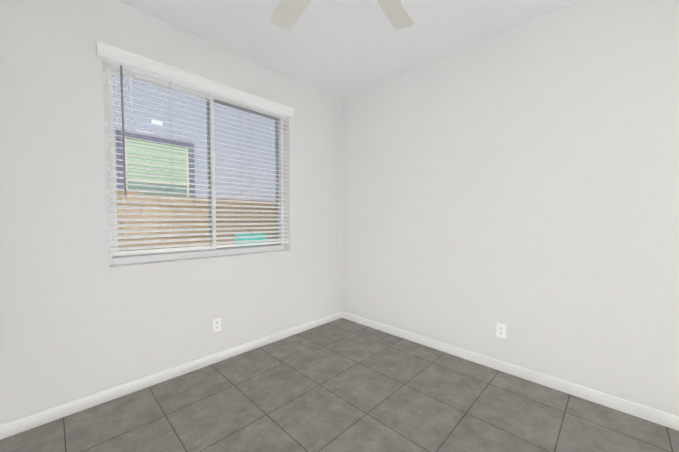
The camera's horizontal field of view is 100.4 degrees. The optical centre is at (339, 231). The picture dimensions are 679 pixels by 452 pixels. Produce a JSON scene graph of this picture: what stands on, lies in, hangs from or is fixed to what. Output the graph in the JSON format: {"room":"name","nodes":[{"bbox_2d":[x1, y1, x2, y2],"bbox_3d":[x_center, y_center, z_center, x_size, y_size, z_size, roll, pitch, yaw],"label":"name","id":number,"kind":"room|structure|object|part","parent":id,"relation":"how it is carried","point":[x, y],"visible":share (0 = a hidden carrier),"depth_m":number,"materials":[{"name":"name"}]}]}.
{"room":"empty bedroom","nodes":[
{"label":"empty bedroom","id":0,"kind":"room"},
{"bbox_2d":[0,0,341,424],"bbox_3d":[-1.096,-0.228,2.603,0.260,2.740,3.235,2,3,44],"label":"wall","id":1,"kind":"structure","parent":0,"point":[55,325],"depth_m":1.90,"materials":[{"name":"paint"}]},
{"bbox_2d":[0,311,341,439],"bbox_3d":[-1.047,1.106,2.512,0.013,0.082,3.095,2,3,44],"label":"baseboard","id":2,"kind":"structure","parent":1,"relation":"attached to","point":[19,425],"depth_m":2.08,"materials":[{"name":"white wood"}]},
{"bbox_2d":[103,63,283,264],"bbox_3d":[-1.156,-0.501,2.555,0.070,1.450,1.507,2,3,44],"label":"window","id":3,"kind":"structure","parent":1,"relation":"in","point":[135,259],"depth_m":2.41,"materials":[{"name":"white plastic"}]},
{"bbox_3d":[-1.671,-0.479,2.028,0.070,1.450,0.032,2,3,44],"label":"frame","id":4,"kind":"part","parent":3,"relation":"part of","materials":[{"name":"white plastic"}]},
{"bbox_3d":[-1.636,-0.493,2.039,0.024,1.355,0.030,2,3,44],"label":"window sash","id":5,"kind":"part","parent":3,"relation":"part of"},
{"bbox_3d":[-1.387,-1.166,2.267,0.024,0.030,0.682,2,3,44],"label":"left window sash top rail","id":6,"kind":"part","parent":3,"relation":"part of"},
{"bbox_3d":[-1.387,-0.504,2.294,0.006,1.295,0.682,2,3,44],"label":"glass","id":7,"kind":"part","parent":3,"relation":"part of","materials":[{"name":"clear glass"}]},
{"bbox_3d":[-1.387,0.158,2.321,0.024,0.030,0.682,2,3,44],"label":"window sash","id":8,"kind":"part","parent":3,"relation":"part of","materials":[{"name":"white plastic"}]},
{"bbox_3d":[-1.156,-1.209,2.526,0.070,0.032,1.443,2,3,44],"label":"window frame","id":9,"kind":"part","parent":3,"relation":"part of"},
{"bbox_2d":[96,41,293,255],"bbox_3d":[-1.062,-0.554,2.461,0.115,1.406,1.567,2,3,44],"label":"window blind","id":10,"kind":"object","parent":3,"relation":"attached to","point":[121,59],"visible":0.92,"depth_m":2.28,"materials":[{"name":"white plastic"}]},
{"bbox_2d":[113,244,280,257],"bbox_3d":[-1.143,0.169,2.570,0.026,0.010,1.439,2,3,44],"label":"track","id":11,"kind":"object","parent":3,"relation":"attached to","point":[193,251],"visible":0.86,"depth_m":2.42,"materials":[{"name":"grey plastic"}]},
{"bbox_3d":[-1.156,0.199,2.584,0.070,0.050,1.443,2,3,44],"label":"frame","id":12,"kind":"part","parent":3,"relation":"part of","materials":[{"name":"white plastic"}]},
{"bbox_3d":[-1.170,-0.514,2.559,0.024,1.355,0.030,2,3,44],"label":"window sash","id":13,"kind":"part","parent":3,"relation":"part of","materials":[{"name":"white plastic"}]},
{"bbox_3d":[-1.139,-0.514,2.548,0.024,1.355,0.030,2,3,44],"label":"window sash","id":14,"kind":"part","parent":3,"relation":"part of","materials":[{"name":"white plastic"}]},
{"bbox_3d":[-0.921,0.137,2.840,0.024,0.030,0.682,2,3,44],"label":"window sash","id":15,"kind":"part","parent":3,"relation":"part of","materials":[{"name":"white plastic"}]},
{"bbox_3d":[-0.921,-1.187,2.786,0.024,0.030,0.682,2,3,44],"label":"top of the right window sash","id":16,"kind":"part","parent":3,"relation":"part of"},
{"bbox_3d":[-0.921,-0.525,2.813,0.006,1.295,0.682,2,3,44],"label":"glass","id":17,"kind":"part","parent":3,"relation":"part of","materials":[{"name":"clear glass"}]},
{"bbox_3d":[-0.673,-0.535,3.067,0.024,1.355,0.030,2,3,44],"label":"window sash","id":18,"kind":"part","parent":3,"relation":"part of","materials":[{"name":"white plastic"}]},
{"bbox_3d":[-0.640,-0.522,3.082,0.070,1.450,0.032,2,3,44],"label":"frame","id":19,"kind":"part","parent":3,"relation":"part of","materials":[{"name":"white plastic"}]},
{"bbox_2d":[213,318,220,331],"bbox_3d":[-1.071,0.822,2.480,0.008,0.114,0.070,2,3,44],"label":"electrical outlet","id":20,"kind":"object","parent":1,"relation":"attached to","point":[216,324],"visible":1,"depth_m":2.48,"materials":[{"name":"white plastic"}]},
{"bbox_2d":[0,318,678,451],"bbox_3d":[0.351,1.233,1.149,4.524,0.060,3.695,2,3,44],"label":"floor","id":21,"kind":"structure","parent":0,"point":[341,385],"depth_m":1.84,"materials":[{"name":"grey tile"}]},
{"bbox_2d":[116,0,581,98],"bbox_3d":[0.366,-1.594,1.020,4.484,0.120,3.695,2,3,44],"label":"ceiling","id":22,"kind":"structure","parent":0,"point":[341,49],"depth_m":2.25,"materials":[{"name":"white paint"}]},
{"bbox_2d":[270,0,413,30],"bbox_3d":[0.021,-1.261,1.214,1.242,0.562,1.242,2,3,44],"label":"ceiling fan","id":23,"kind":"object","parent":22,"relation":"hanging from","point":[286,15],"visible":1,"depth_m":1.60,"materials":[{"name":"white wood"}]},
{"bbox_3d":[-0.226,-1.238,1.518,0.467,0.058,0.184,2,3,44],"label":"blade","id":24,"kind":"part","parent":23,"relation":"part of","materials":[{"name":"white wood"}]},
{"bbox_3d":[0.262,-1.238,1.524,0.184,0.058,0.465,2,3,44],"label":"blade","id":25,"kind":"part","parent":23,"relation":"part of","materials":[{"name":"white wood"}]},
{"bbox_2d":[342,0,678,415],"bbox_3d":[1.158,-0.226,2.565,3.018,2.740,0.140,2,3,44],"label":"wall","id":26,"kind":"structure","parent":0,"point":[521,182],"depth_m":2.13,"materials":[{"name":"paint"}]},
{"bbox_2d":[496,323,505,338],"bbox_3d":[1.332,0.821,2.333,0.070,0.114,0.008,2,3,44],"label":"electrical outlet","id":27,"kind":"object","parent":26,"relation":"attached to","point":[501,330],"visible":1,"depth_m":2.33,"materials":[{"name":"white plastic"}]},
{"bbox_2d":[342,311,678,430],"bbox_3d":[1.087,1.103,2.580,2.945,0.082,0.013,2,3,44],"label":"baseboard","id":28,"kind":"structure","parent":26,"relation":"attached to","point":[638,410],"depth_m":2.15,"materials":[{"name":"white wood"}]},
{"label":"outside","id":29,"kind":"structure","parent":0,"visible":0},
{"bbox_3d":[-1.945,1.229,5.427,4.816,0.100,22.000,2,3,44],"label":"ground","id":30,"kind":"structure","parent":29,"visible":0},
{"bbox_2d":[112,72,275,201],"bbox_3d":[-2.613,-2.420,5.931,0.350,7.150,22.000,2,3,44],"label":"neighbor house","id":31,"kind":"structure","parent":30,"relation":"on","point":[183,128],"depth_m":5.66,"materials":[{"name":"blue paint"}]},
{"bbox_2d":[116,135,123,188],"bbox_3d":[-3.644,-0.914,4.721,0.049,1.340,0.100,2,3,44],"label":"trim","id":32,"kind":"structure","parent":31,"relation":"attached to","point":[118,144],"depth_m":4.68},
{"bbox_3d":[-3.260,-1.650,5.084,0.049,0.100,1.200,2,3,44],"label":"neighbor house trim","id":33,"kind":"part","parent":31,"relation":"part of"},
{"bbox_2d":[151,120,162,125],"bbox_3d":[-3.263,-1.939,5.062,0.059,0.050,0.160,2,3,44],"label":"lamp","id":34,"kind":"object","parent":31,"relation":"attached to","point":[157,122],"depth_m":5.04,"materials":[{"name":"white"}]},
{"bbox_2d":[125,138,188,196],"bbox_3d":[-3.265,-0.930,5.118,0.035,1.340,1.000,2,3,44],"label":"window","id":35,"kind":"structure","parent":31,"relation":"attached to","point":[159,189],"depth_m":5.07,"materials":[{"name":"green glass"}]},
{"bbox_2d":[125,136,187,148],"bbox_3d":[-3.255,-1.584,5.082,0.004,0.030,1.000,2,3,44],"label":"trim","id":36,"kind":"object","parent":35,"relation":"attached to","point":[155,142],"depth_m":5.06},
{"bbox_3d":[-3.254,-1.232,5.096,0.006,0.665,0.930,2,3,44],"label":"upper window glass of the neighbor house","id":37,"kind":"part","parent":35,"relation":"part of","materials":[{"name":"glass"}]},
{"bbox_3d":[-3.267,-0.930,5.121,0.029,1.340,1.000,2,3,44],"label":"neighbor house window frame","id":38,"kind":"part","parent":35,"relation":"part of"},
{"bbox_2d":[188,147,194,196],"bbox_3d":[-2.875,-0.946,5.507,0.049,1.340,0.100,2,3,44],"label":"trim","id":39,"kind":"structure","parent":31,"relation":"attached to","point":[191,166],"depth_m":5.48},
{"bbox_2d":[116,191,275,250],"bbox_3d":[-1.271,0.331,4.732,0.220,1.750,22.000,2,3,44],"label":"fence","id":40,"kind":"object","parent":30,"relation":"on","point":[182,216],"depth_m":3.81,"materials":[{"name":"brown wood"}]},
{"bbox_2d":[234,233,266,247],"bbox_3d":[-1.329,0.635,4.255,0.300,1.182,0.380,2,3,44],"label":"bin","id":41,"kind":"object","parent":30,"relation":"on","point":[255,234],"depth_m":4.12,"materials":[{"name":"teal plastic"}]}
]}

